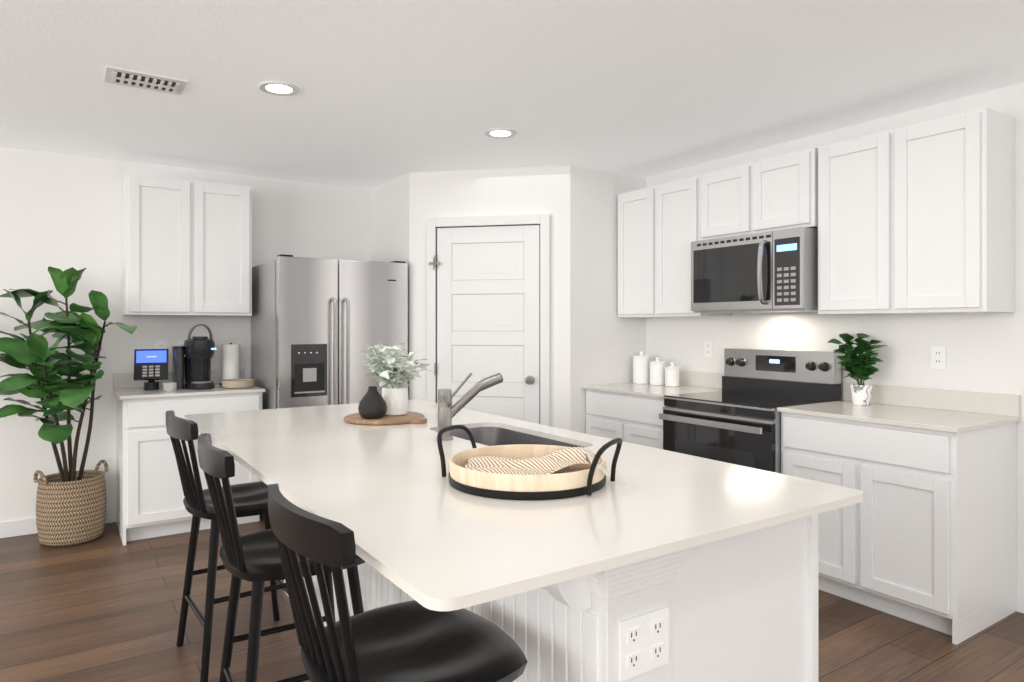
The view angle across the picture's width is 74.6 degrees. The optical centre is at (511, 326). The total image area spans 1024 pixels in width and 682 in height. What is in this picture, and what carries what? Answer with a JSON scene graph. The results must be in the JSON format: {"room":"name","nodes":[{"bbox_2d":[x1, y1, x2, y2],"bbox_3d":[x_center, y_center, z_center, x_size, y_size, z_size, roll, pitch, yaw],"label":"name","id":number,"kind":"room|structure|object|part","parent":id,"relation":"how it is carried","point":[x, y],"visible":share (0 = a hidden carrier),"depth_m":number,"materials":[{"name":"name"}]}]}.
{"room":"kitchen","nodes":[
{"label":"kitchen","id":0,"kind":"room"},
{"bbox_2d":[0,146,369,521],"bbox_3d":[-3.592,0.100,4.035,9.100,2.460,0.100,0,0,-34],"label":"wall","id":1,"kind":"structure","parent":0,"point":[62,212],"depth_m":4.51,"materials":[{"name":"white paint"}]},
{"bbox_2d":[0,508,111,537],"bbox_3d":[-5.012,1.280,3.014,5.545,0.100,0.022,0,0,-34],"label":"baseboard","id":2,"kind":"structure","parent":1,"relation":"attached to","point":[13,528],"depth_m":4.26,"materials":[{"name":"white wood"}]},
{"bbox_2d":[155,341,166,348],"bbox_3d":[-2.463,0.160,4.720,0.072,0.116,0.008,0,0,-34],"label":"electrical outlet","id":3,"kind":"object","parent":1,"relation":"attached to","point":[160,344],"visible":0.58,"depth_m":4.72,"materials":[{"name":"white plastic"}]},
{"bbox_2d":[177,341,184,356],"bbox_3d":[-2.346,0.160,4.798,0.072,0.116,0.008,0,0,-34],"label":"electrical outlet","id":4,"kind":"object","parent":1,"relation":"attached to","point":[180,343],"visible":0.12,"depth_m":4.79,"materials":[{"name":"white plastic"}]},
{"bbox_2d":[122,173,251,315],"bbox_3d":[-2.248,-0.532,4.675,0.778,0.915,0.323,0,0,-34],"label":"upper cabinet","id":5,"kind":"object","parent":1,"relation":"attached to","point":[186,247],"visible":1,"depth_m":4.52,"materials":[{"name":"white wood"}]},
{"bbox_2d":[370,165,645,433],"bbox_3d":[-0.076,0.100,5.358,1.580,2.460,1.600,0,0,-34],"label":"wall","id":6,"kind":"structure","parent":0,"point":[595,339],"depth_m":4.86,"materials":[{"name":"white paint"}]},
{"bbox_2d":[429,255,533,384],"bbox_3d":[-0.226,0.305,4.798,0.773,1.640,0.066,0,0,11],"label":"hardware piece","id":7,"kind":"object","parent":6,"relation":"attached to","point":[528,379],"visible":0.9,"depth_m":4.87,"materials":[{"name":"silver metal"}]},
{"bbox_2d":[427,214,549,425],"bbox_3d":[-0.176,0.271,4.819,0.902,2.119,0.035,0,0,11],"label":"door","id":8,"kind":"structure","parent":6,"relation":"attached to","point":[488,301],"depth_m":4.82,"materials":[{"name":"white wood"}]},
{"bbox_2d":[0,515,1023,681],"bbox_3d":[-0.832,1.355,-0.194,9.000,0.050,10.000,0,0,-34],"label":"floor","id":9,"kind":"structure","parent":0,"point":[105,606],"depth_m":2.94,"materials":[{"name":"brown wood"}]},
{"bbox_2d":[0,266,136,546],"bbox_3d":[-2.767,0.482,3.959,0.958,1.689,0.757,0,0,-34],"label":"plant","id":10,"kind":"object","parent":9,"relation":"on","point":[71,503],"visible":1,"depth_m":4.05,"materials":[{"name":"green plant"}]},
{"bbox_2d":[33,459,108,546],"bbox_3d":[-2.745,1.095,4.197,0.391,0.461,0.370,0,0,-34],"label":"basket","id":11,"kind":"object","parent":9,"relation":"on","point":[71,504],"depth_m":4.06,"materials":[{"name":"beige wicker"}]},
{"bbox_2d":[113,369,264,545],"bbox_3d":[-2.179,0.825,4.534,0.845,1.010,0.633,0,0,-34],"label":"base cabinet","id":12,"kind":"object","parent":9,"relation":"on","point":[149,497],"visible":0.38,"depth_m":4.20,"materials":[{"name":"white wood"}]},
{"bbox_2d":[133,349,168,389],"bbox_3d":[-2.385,0.286,4.450,0.200,0.267,0.114,0,0,-26],"label":"tablet stand","id":13,"kind":"object","parent":12,"relation":"on","point":[151,366],"visible":1,"depth_m":4.43,"materials":[{"name":"black plastic"}]},
{"bbox_2d":[163,383,176,390],"bbox_3d":[-2.224,0.394,4.371,0.080,0.050,0.080,0,0,-34],"label":"striped cup","id":14,"kind":"object","parent":12,"relation":"on","point":[169,386],"visible":1,"depth_m":4.34,"materials":[{"name":"white ceramic"}]},
{"bbox_2d":[172,323,215,389],"bbox_3d":[-2.152,0.197,4.554,0.259,0.444,0.310,0,0,-34],"label":"coffee maker","id":15,"kind":"object","parent":12,"relation":"on","point":[192,368],"visible":0.98,"depth_m":4.50,"materials":[{"name":"black plastic"}]},
{"bbox_2d":[220,343,239,384],"bbox_3d":[-2.014,0.269,4.823,0.150,0.300,0.150,0,0,-34],"label":"paper towel","id":16,"kind":"object","parent":12,"relation":"on","point":[230,360],"visible":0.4,"depth_m":4.77,"materials":[{"name":"white paper"}]},
{"bbox_2d":[222,379,254,388],"bbox_3d":[-1.876,0.393,4.615,0.216,0.052,0.216,0,0,-34],"label":"wicker tray","id":17,"kind":"object","parent":12,"relation":"on","point":[236,383],"visible":1,"depth_m":4.53,"materials":[{"name":"beige wicker"}]},
{"bbox_2d":[165,410,287,681],"bbox_3d":[-1.125,0.839,2.734,0.495,0.987,0.458,0,0,-37],"label":"stool","id":18,"kind":"object","parent":9,"relation":"on","point":[250,499],"visible":0.69,"depth_m":2.57,"materials":[{"name":"black wood"}]},
{"bbox_2d":[198,433,364,681],"bbox_3d":[-0.716,0.839,2.120,0.495,0.987,0.458,0,0,-32],"label":"stool","id":19,"kind":"object","parent":9,"relation":"on","point":[254,558],"visible":0.52,"depth_m":1.96,"materials":[{"name":"black wood"}]},
{"bbox_2d":[251,254,407,515],"bbox_3d":[-1.333,0.429,4.936,0.930,1.802,0.829,0,0,-34],"label":"fridge","id":20,"kind":"object","parent":9,"relation":"on","point":[317,324],"visible":0.48,"depth_m":4.59,"materials":[{"name":"grey metal"}]},
{"bbox_2d":[268,483,526,681],"bbox_3d":[-0.247,0.839,1.445,0.495,0.987,0.458,0,0,-36],"label":"stool","id":21,"kind":"object","parent":9,"relation":"on","point":[412,641],"visible":0.96,"depth_m":1.37,"materials":[{"name":"black wood"}]},
{"bbox_2d":[284,424,817,681],"bbox_3d":[-0.186,0.885,2.535,0.864,0.890,2.454,0,0,-34],"label":"kitchen island","id":22,"kind":"object","parent":9,"relation":"on","point":[650,564],"depth_m":1.58,"materials":[{"name":"white paint"}]},
{"bbox_2d":[184,400,862,610],"bbox_3d":[-0.328,0.444,2.447,1.230,0.048,2.604,0,0,-34],"label":"island countertop","id":23,"kind":"structure","parent":22,"relation":"on","point":[440,545],"depth_m":1.60,"materials":[{"name":"white stone"}]},
{"bbox_2d":[344,343,430,424],"bbox_3d":[-0.556,0.244,3.026,0.390,0.350,0.408,0,0,-34],"label":"centerpiece","id":24,"kind":"object","parent":23,"relation":"on","point":[389,406],"visible":1,"depth_m":2.99,"materials":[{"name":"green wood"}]},
{"bbox_2d":[358,386,387,418],"bbox_3d":[-0.609,0.332,2.941,0.124,0.136,0.124,0,0,-34],"label":"vase","id":25,"kind":"object","parent":24,"relation":"on","point":[373,405],"depth_m":2.91,"materials":[{"name":"black ceramic"}]},
{"bbox_2d":[381,386,408,415],"bbox_3d":[-0.532,0.339,3.059,0.120,0.123,0.120,0,0,-34],"label":"pot","id":26,"kind":"object","parent":24,"relation":"on","point":[395,397],"depth_m":3.01,"materials":[{"name":"white ceramic"}]},
{"bbox_2d":[432,372,502,439],"bbox_3d":[-0.160,0.295,2.530,0.244,0.249,0.116,0,0,-34],"label":"faucet","id":27,"kind":"object","parent":23,"relation":"on","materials":[{"name":"silver metal"}]},
{"bbox_2d":[437,425,622,499],"bbox_3d":[0.055,0.354,1.839,0.459,0.131,0.501,0,0,-34],"label":"tray","id":28,"kind":"object","parent":23,"relation":"on","point":[528,472],"visible":1,"depth_m":1.74,"materials":[{"name":"brown wood"}]},
{"bbox_2d":[618,606,668,681],"bbox_3d":[0.280,0.669,1.420,0.142,0.122,0.008,0,0,-34],"label":"outlet plate","id":29,"kind":"object","parent":22,"relation":"attached to","point":[643,632],"depth_m":1.42,"materials":[{"name":"white plastic"}]},
{"bbox_2d":[582,371,723,448],"bbox_3d":[0.984,0.825,4.620,0.633,1.010,0.799,0,0,-34],"label":"base cabinet","id":30,"kind":"object","parent":9,"relation":"on","point":[629,412],"visible":0.33,"depth_m":4.49,"materials":[{"name":"white wood"}]},
{"bbox_2d":[632,351,650,383],"bbox_3d":[0.951,0.302,4.937,0.132,0.235,0.132,0,0,-34],"label":"canister","id":31,"kind":"object","parent":30,"relation":"on","point":[641,369],"visible":1,"depth_m":4.88,"materials":[{"name":"white ceramic"}]},
{"bbox_2d":[649,357,665,384],"bbox_3d":[1.042,0.319,4.818,0.118,0.200,0.118,0,0,-34],"label":"canister","id":32,"kind":"object","parent":30,"relation":"on","point":[657,371],"visible":0.96,"depth_m":4.77,"materials":[{"name":"white ceramic"}]},
{"bbox_2d":[665,362,679,386],"bbox_3d":[1.121,0.335,4.708,0.106,0.168,0.106,0,0,-34],"label":"canister","id":33,"kind":"object","parent":30,"relation":"on","point":[671,375],"visible":1,"depth_m":4.67,"materials":[{"name":"white ceramic"}]},
{"bbox_2d":[659,348,840,473],"bbox_3d":[1.367,0.738,3.934,0.700,1.185,0.756,0,0,-34],"label":"range","id":34,"kind":"object","parent":9,"relation":"on","point":[736,420],"visible":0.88,"depth_m":3.85,"materials":[{"name":"grey"}]},
{"bbox_2d":[777,383,1019,644],"bbox_3d":[1.865,0.825,3.299,0.633,1.010,0.844,0,0,-34],"label":"base cabinet","id":35,"kind":"object","parent":9,"relation":"on","point":[923,532],"visible":0.92,"depth_m":3.03,"materials":[{"name":"white wood"}]},
{"bbox_2d":[827,333,887,405],"bbox_3d":[1.848,0.229,3.622,0.248,0.382,0.278,0,0,-34],"label":"plant","id":36,"kind":"object","parent":35,"relation":"on","point":[858,367],"visible":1,"depth_m":3.57,"materials":[{"name":"green plant"}]},
{"bbox_3d":[1.869,0.365,3.596,0.110,0.108,0.110,0,0,-34],"label":"pot","id":37,"kind":"part","parent":36,"relation":"part of","materials":[{"name":"ceramic"}]},
{"bbox_2d":[0,0,1023,189],"bbox_3d":[-0.832,-1.155,-0.194,9.000,0.050,10.000,0,0,-34],"label":"ceiling","id":38,"kind":"structure","parent":0,"point":[390,90],"depth_m":3.04,"materials":[{"name":"white paint"}]},
{"bbox_2d":[104,66,187,94],"bbox_3d":[-1.681,-1.121,3.089,0.320,0.015,0.215,0,0,-34],"label":"ceiling vent","id":39,"kind":"object","parent":38,"relation":"in","point":[136,79],"visible":1,"depth_m":3.06,"materials":[{"name":"white metal"}]},
{"bbox_2d":[258,81,299,95],"bbox_3d":[-1.102,-1.124,3.184,0.190,0.009,0.190,0,0,-34],"label":"recessed light","id":40,"kind":"object","parent":38,"relation":"in","point":[278,88],"visible":1,"depth_m":3.18,"materials":[{"name":"white"}]},
{"bbox_2d":[484,128,516,138],"bbox_3d":[-0.067,-1.124,3.922,0.190,0.009,0.190,0,0,-34],"label":"recessed light","id":41,"kind":"object","parent":38,"relation":"in","point":[500,133],"visible":0.96,"depth_m":3.91,"materials":[{"name":"white"}]},
{"bbox_2d":[646,82,1023,612],"bbox_3d":[2.953,0.100,2.330,0.100,2.460,10.000,0,0,-34],"label":"wall","id":42,"kind":"structure","parent":0,"point":[984,352],"depth_m":3.54,"materials":[{"name":"white paint"}]},
{"bbox_2d":[618,175,730,317],"bbox_3d":[1.111,-0.517,4.708,0.323,0.905,0.774,0,0,-34],"label":"upper cabinet","id":43,"kind":"object","parent":42,"relation":"attached to","point":[658,229],"visible":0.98,"depth_m":4.58,"materials":[{"name":"white wood"}]},
{"bbox_2d":[704,341,712,357],"bbox_3d":[1.353,0.160,4.628,0.008,0.116,0.072,0,0,-34],"label":"electrical outlet","id":44,"kind":"object","parent":42,"relation":"attached to","point":[708,349],"visible":1,"depth_m":4.63,"materials":[{"name":"white plastic"}]},
{"bbox_2d":[700,147,817,240],"bbox_3d":[1.542,-0.756,4.053,0.333,0.428,0.788,0,0,-34],"label":"upper cabinet","id":45,"kind":"object","parent":42,"relation":"attached to","point":[780,192],"visible":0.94,"depth_m":3.90,"materials":[{"name":"white wood"}]},
{"bbox_2d":[691,227,817,312],"bbox_3d":[1.483,-0.308,4.013,0.472,0.447,0.768,0,0,-34],"label":"microwave","id":46,"kind":"object","parent":45,"relation":"attached to","point":[775,271],"visible":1,"depth_m":3.83,"materials":[{"name":"grey metal"}]},
{"bbox_2d":[818,107,1014,314],"bbox_3d":[1.993,-0.517,3.385,0.323,0.905,0.800,0,0,-34],"label":"upper cabinet","id":47,"kind":"object","parent":42,"relation":"attached to","point":[918,218],"visible":1,"depth_m":3.19,"materials":[{"name":"white wood"}]},
{"bbox_2d":[930,346,945,369],"bbox_3d":[2.163,0.160,3.414,0.008,0.116,0.072,0,0,-34],"label":"electrical outlet","id":48,"kind":"object","parent":42,"relation":"attached to","point":[937,357],"visible":1,"depth_m":3.41,"materials":[{"name":"white plastic"}]}
]}

